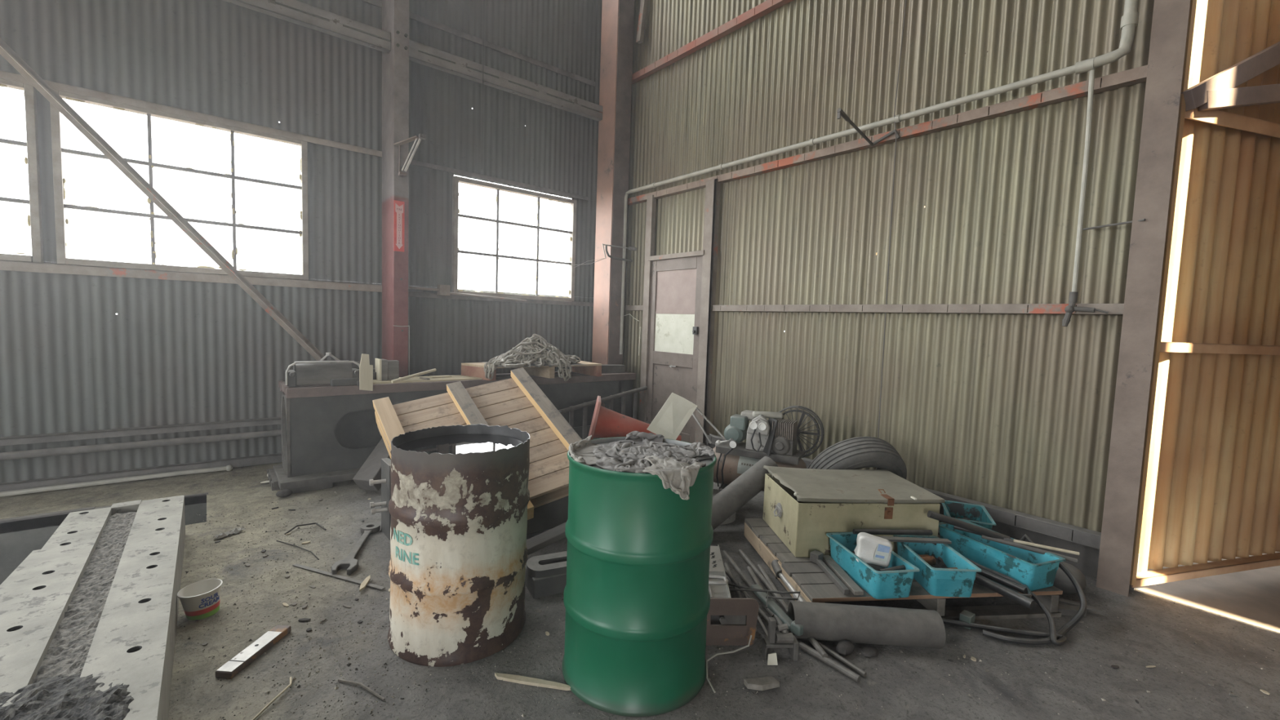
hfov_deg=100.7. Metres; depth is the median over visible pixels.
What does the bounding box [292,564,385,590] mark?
metal strip
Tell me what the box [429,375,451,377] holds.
scrap
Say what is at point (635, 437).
towel
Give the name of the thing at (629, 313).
cable
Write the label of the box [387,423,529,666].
drum
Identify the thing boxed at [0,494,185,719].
concrete slab
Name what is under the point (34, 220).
window
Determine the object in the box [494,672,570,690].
stick
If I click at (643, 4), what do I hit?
pipe
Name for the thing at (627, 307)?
trim
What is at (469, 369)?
wooden platform
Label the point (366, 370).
wood shim
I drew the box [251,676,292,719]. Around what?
twig
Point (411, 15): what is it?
trim
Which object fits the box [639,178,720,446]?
trim
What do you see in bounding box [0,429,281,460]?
pipe
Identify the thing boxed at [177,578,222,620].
plastic tub
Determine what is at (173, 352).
wall
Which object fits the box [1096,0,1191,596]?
steel column
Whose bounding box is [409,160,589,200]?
trim
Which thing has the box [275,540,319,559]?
wire
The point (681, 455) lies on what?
towel
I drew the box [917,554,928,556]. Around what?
pipe fitting
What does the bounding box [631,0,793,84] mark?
trim
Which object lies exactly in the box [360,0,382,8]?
trim
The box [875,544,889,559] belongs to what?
print
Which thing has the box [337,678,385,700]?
twig
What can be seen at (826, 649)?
rod
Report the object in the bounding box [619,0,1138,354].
pipe
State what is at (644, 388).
pipe
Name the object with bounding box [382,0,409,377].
steel column
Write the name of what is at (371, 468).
block
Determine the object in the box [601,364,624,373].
block
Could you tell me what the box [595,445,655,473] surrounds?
towel
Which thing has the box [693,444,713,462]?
towel
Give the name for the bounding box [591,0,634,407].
steel column
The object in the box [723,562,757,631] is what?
rod
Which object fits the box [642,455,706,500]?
towel
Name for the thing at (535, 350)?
rope
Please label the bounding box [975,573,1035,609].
tube
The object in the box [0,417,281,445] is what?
trim
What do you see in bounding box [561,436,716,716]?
drum
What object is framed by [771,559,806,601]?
rod
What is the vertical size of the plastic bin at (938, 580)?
0.146 m
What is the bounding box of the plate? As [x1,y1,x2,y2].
[706,597,759,645]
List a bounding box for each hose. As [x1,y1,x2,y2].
[933,543,1066,645]
[937,556,1031,597]
[954,525,1086,644]
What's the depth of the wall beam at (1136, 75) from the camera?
3.66 m
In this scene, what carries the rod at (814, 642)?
on the floor at (236, 488)
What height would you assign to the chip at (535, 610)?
0.008 m
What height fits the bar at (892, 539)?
0.012 m
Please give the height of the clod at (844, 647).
0.056 m
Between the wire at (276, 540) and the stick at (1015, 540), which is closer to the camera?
the stick at (1015, 540)
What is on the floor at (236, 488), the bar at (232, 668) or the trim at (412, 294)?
the bar at (232, 668)
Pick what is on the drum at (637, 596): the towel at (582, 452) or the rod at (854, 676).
the towel at (582, 452)
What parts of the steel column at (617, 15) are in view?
plate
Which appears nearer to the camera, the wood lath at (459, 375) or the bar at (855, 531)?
the bar at (855, 531)
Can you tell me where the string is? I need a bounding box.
[542,257,604,272]
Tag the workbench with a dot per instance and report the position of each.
(329, 432)
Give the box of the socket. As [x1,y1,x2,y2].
[771,559,782,577]
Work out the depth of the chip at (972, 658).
2.28 m
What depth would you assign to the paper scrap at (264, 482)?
4.26 m
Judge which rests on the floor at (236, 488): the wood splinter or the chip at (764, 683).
the chip at (764, 683)
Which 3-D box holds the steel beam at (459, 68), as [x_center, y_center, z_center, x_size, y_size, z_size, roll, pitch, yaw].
[-1.303,-2.923,5.660,2.270,0.155,0.080,-1,5,-39]
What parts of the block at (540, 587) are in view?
slotted link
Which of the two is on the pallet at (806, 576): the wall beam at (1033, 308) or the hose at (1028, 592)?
the hose at (1028, 592)
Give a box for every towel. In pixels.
[568,435,600,465]
[592,440,660,465]
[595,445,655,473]
[608,431,664,445]
[642,444,698,464]
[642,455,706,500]
[649,441,715,456]
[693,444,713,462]
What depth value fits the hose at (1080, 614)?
2.50 m
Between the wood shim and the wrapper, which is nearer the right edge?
the wood shim
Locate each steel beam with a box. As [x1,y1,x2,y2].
[222,0,391,53]
[408,39,602,121]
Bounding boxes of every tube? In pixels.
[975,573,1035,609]
[976,568,1027,594]
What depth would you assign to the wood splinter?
2.71 m
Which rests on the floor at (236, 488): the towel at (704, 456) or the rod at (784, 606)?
the rod at (784, 606)
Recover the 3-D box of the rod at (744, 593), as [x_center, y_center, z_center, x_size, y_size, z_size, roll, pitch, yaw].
[0.543,1.191,2.505,0.016,0.060,0.468,1,4,-8]
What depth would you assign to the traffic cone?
3.85 m
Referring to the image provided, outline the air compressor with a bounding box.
[692,402,824,491]
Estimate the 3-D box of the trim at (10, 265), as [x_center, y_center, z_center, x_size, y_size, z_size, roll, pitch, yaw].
[-4.831,-0.655,3.430,5.860,0.070,0.060,-1,5,-39]
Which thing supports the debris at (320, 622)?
on the floor at (236, 488)
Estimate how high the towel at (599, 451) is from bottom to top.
0.043 m
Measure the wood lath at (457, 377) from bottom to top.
0.015 m
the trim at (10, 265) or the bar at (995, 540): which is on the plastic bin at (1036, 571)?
the bar at (995, 540)
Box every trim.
[0,70,382,157]
[0,260,382,292]
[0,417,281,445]
[0,453,281,492]
[0,492,208,533]
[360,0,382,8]
[408,11,595,86]
[408,291,593,306]
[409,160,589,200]
[625,305,643,310]
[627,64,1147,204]
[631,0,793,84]
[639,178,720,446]
[706,433,1101,549]
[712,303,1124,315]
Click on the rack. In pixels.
(635, 394)
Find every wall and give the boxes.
[0,0,602,483]
[622,0,1154,537]
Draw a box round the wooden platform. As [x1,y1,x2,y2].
[461,360,601,380]
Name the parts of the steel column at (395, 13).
plate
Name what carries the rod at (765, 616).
on the rod
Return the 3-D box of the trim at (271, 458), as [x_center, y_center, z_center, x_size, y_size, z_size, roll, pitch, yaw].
[-3.865,0.907,4.381,8.500,0.075,0.050,-1,5,-39]
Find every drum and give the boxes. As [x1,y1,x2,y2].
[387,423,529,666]
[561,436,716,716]
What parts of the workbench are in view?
plate, plate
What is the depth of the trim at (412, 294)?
5.95 m
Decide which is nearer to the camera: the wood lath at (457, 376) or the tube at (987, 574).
the tube at (987, 574)
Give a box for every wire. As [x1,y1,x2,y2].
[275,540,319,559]
[284,522,326,533]
[706,635,751,693]
[728,582,800,608]
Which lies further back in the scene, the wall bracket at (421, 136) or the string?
the string
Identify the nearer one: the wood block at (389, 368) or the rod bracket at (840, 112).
the rod bracket at (840, 112)
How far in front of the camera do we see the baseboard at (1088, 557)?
3.21 m
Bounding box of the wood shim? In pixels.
[359,353,373,391]
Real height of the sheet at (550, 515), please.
0.308 m
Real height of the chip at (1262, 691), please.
0.005 m
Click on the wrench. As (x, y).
(349, 562)
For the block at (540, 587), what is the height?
0.160 m
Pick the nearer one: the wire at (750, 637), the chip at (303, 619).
the wire at (750, 637)
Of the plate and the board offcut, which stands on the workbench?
the board offcut
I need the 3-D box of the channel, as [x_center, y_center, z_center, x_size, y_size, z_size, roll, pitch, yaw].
[0.354,1.045,2.644,0.138,0.053,0.570,2,4,3]
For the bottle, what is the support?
in the plastic bin at (885, 584)
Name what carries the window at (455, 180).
in the wall at (173, 352)
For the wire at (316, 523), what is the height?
0.028 m
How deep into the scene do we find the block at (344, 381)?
4.30 m
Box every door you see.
[646,255,702,443]
[1129,0,1279,587]
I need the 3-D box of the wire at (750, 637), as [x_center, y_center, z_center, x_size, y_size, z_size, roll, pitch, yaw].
[0.340,1.213,2.164,0.104,0.088,0.310,5,5,38]
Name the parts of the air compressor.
tow handle, motor, tank, deck plate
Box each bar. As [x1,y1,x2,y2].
[215,624,290,678]
[358,368,376,379]
[751,584,803,635]
[809,550,848,594]
[853,528,933,535]
[878,536,951,543]
[878,564,905,571]
[927,510,1010,538]
[981,534,1077,563]
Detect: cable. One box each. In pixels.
[623,313,641,355]
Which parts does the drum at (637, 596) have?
lid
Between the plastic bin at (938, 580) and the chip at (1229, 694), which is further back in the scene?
the plastic bin at (938, 580)
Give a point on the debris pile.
(73, 697)
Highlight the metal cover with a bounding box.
[284,360,359,386]
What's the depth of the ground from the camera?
3.02 m
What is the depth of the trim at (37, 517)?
3.44 m
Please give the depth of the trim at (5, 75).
4.24 m
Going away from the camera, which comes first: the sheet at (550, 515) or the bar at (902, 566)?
the bar at (902, 566)
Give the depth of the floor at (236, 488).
2.24 m
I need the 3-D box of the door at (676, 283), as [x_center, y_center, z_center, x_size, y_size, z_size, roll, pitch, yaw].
[0.350,-0.066,5.827,0.090,2.080,0.810,-1,5,-39]
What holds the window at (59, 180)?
in the wall at (173, 352)
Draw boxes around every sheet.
[526,495,568,535]
[647,392,697,439]
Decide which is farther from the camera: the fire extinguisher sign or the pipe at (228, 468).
the fire extinguisher sign
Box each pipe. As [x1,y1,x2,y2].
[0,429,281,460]
[0,464,233,497]
[558,386,647,413]
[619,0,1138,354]
[711,456,777,529]
[787,600,946,648]
[1062,67,1108,326]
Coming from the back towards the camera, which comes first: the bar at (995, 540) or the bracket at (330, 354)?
the bracket at (330, 354)
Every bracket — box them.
[320,352,339,360]
[394,133,426,176]
[836,107,900,146]
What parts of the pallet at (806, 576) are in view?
wood strip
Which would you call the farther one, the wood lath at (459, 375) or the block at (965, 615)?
the wood lath at (459, 375)
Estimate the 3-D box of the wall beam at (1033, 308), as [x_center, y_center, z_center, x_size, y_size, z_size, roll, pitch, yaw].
[1.750,-0.403,4.152,0.071,0.060,3.170,-1,5,-39]
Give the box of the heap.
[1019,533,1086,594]
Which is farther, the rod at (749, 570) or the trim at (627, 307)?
the trim at (627, 307)
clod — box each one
[275,488,292,497]
[835,640,878,657]
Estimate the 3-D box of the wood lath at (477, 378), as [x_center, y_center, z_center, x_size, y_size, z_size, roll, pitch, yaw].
[-1.845,0.184,4.801,1.110,0.015,0.045,-1,5,-39]
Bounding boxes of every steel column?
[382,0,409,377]
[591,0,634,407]
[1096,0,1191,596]
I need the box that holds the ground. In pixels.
[1134,551,1279,632]
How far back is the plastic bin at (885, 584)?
2.57 m
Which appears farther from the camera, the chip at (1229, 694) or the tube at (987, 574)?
the tube at (987, 574)
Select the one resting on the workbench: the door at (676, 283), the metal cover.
the metal cover
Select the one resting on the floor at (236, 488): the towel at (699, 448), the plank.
the plank
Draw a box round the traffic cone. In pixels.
[588,395,681,440]
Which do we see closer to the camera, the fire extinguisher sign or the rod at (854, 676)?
the rod at (854, 676)
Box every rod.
[391,368,435,382]
[722,550,773,617]
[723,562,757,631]
[724,567,777,630]
[737,549,827,657]
[737,582,768,637]
[746,565,788,632]
[756,564,787,614]
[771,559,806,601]
[798,641,860,682]
[816,640,866,677]
[1083,218,1145,230]
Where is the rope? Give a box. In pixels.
[481,333,586,381]
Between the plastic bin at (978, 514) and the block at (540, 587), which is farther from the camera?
the plastic bin at (978, 514)
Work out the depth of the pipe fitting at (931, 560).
2.72 m
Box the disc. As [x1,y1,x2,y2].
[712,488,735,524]
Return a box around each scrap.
[260,474,269,483]
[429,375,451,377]
[767,653,777,665]
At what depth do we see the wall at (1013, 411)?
3.88 m
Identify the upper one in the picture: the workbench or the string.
the string
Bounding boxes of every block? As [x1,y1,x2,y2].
[329,377,359,386]
[351,361,359,368]
[352,437,391,490]
[378,358,399,380]
[524,551,567,598]
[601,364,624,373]
[710,615,724,624]
[959,609,975,629]
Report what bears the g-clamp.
attached to the steel column at (617, 15)
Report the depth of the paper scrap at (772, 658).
2.20 m
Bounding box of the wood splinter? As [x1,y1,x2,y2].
[359,574,370,591]
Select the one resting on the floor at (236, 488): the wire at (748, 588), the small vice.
the small vice
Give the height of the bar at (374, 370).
0.105 m
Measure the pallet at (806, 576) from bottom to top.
0.163 m
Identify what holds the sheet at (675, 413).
on the block
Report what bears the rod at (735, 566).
on the floor at (236, 488)
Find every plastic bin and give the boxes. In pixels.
[826,532,919,599]
[893,534,982,597]
[938,519,1066,591]
[941,499,995,529]
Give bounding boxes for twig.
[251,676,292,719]
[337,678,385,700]
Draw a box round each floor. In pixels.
[0,462,1279,719]
[0,494,206,584]
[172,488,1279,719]
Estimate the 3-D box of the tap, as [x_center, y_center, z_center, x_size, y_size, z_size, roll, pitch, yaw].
[2.548,-0.289,3.033,0.049,0.202,0.202,-1,5,-39]
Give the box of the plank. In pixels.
[525,521,566,555]
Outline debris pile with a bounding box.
[0,672,133,719]
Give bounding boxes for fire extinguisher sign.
[393,200,404,252]
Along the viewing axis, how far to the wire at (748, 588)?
2.59 m
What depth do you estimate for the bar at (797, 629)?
2.45 m
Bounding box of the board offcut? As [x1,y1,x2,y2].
[374,358,381,381]
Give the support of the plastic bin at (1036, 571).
on the pallet at (806, 576)
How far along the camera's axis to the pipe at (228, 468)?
4.08 m
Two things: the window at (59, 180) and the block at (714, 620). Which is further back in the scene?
the window at (59, 180)
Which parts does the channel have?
pull handle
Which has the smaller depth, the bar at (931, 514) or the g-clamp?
the bar at (931, 514)
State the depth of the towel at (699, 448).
2.18 m
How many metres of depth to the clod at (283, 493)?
3.94 m
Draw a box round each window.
[0,78,44,262]
[49,89,308,279]
[451,175,577,302]
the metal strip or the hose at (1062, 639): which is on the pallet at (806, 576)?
the hose at (1062, 639)
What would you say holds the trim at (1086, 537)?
attached to the wall at (1013, 411)
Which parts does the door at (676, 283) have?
panel, pane, rail, panel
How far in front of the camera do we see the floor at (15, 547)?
3.41 m
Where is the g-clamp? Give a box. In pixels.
[602,243,636,262]
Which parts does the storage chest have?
handle, lid, hasp plate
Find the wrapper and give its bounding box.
[212,525,245,538]
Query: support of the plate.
on the floor at (236, 488)
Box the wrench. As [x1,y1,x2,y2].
[331,522,380,574]
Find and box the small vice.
[761,617,799,661]
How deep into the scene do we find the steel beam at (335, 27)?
4.49 m
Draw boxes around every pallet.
[372,367,582,519]
[743,518,1062,620]
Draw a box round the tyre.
[807,436,906,479]
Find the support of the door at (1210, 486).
in the wall at (1013, 411)
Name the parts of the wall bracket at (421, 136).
plate, arm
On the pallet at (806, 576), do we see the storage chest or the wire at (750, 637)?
the storage chest
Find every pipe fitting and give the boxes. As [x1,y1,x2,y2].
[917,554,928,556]
[920,555,935,564]
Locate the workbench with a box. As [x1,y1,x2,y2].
[266,370,635,493]
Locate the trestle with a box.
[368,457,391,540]
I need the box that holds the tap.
[1062,291,1108,326]
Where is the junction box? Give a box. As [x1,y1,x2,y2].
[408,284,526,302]
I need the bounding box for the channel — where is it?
[708,544,731,598]
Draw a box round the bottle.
[853,532,892,568]
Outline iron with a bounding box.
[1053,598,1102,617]
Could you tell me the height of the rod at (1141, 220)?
0.012 m
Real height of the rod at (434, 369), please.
0.097 m
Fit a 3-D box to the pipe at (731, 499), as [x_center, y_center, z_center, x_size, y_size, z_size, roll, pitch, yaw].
[0.663,0.914,3.617,0.658,0.478,0.166,0,5,-26]
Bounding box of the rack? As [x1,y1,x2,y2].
[568,388,637,439]
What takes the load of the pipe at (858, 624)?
on the floor at (236, 488)
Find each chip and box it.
[298,617,311,621]
[534,608,542,612]
[743,676,779,690]
[970,656,976,661]
[1111,665,1119,668]
[1228,693,1237,696]
[1259,689,1270,694]
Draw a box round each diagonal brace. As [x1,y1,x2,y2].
[0,37,326,360]
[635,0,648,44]
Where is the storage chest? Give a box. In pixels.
[763,465,944,557]
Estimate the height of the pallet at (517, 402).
0.871 m
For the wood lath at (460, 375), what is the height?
0.015 m
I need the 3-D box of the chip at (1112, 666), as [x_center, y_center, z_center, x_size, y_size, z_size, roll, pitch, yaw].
[2.025,1.308,2.260,0.036,0.005,0.016,2,4,3]
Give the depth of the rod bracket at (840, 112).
3.85 m
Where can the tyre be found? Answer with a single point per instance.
(859, 452)
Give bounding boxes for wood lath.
[373,376,473,381]
[373,377,476,382]
[373,377,482,384]
[399,374,462,377]
[408,375,467,378]
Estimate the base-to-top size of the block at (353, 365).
0.160 m
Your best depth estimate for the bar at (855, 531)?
2.88 m
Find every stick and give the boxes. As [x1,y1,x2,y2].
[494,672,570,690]
[1013,539,1079,555]
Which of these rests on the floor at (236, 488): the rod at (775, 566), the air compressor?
the air compressor
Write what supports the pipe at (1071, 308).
attached to the pipe at (1129, 20)
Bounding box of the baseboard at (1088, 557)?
[708,443,1139,590]

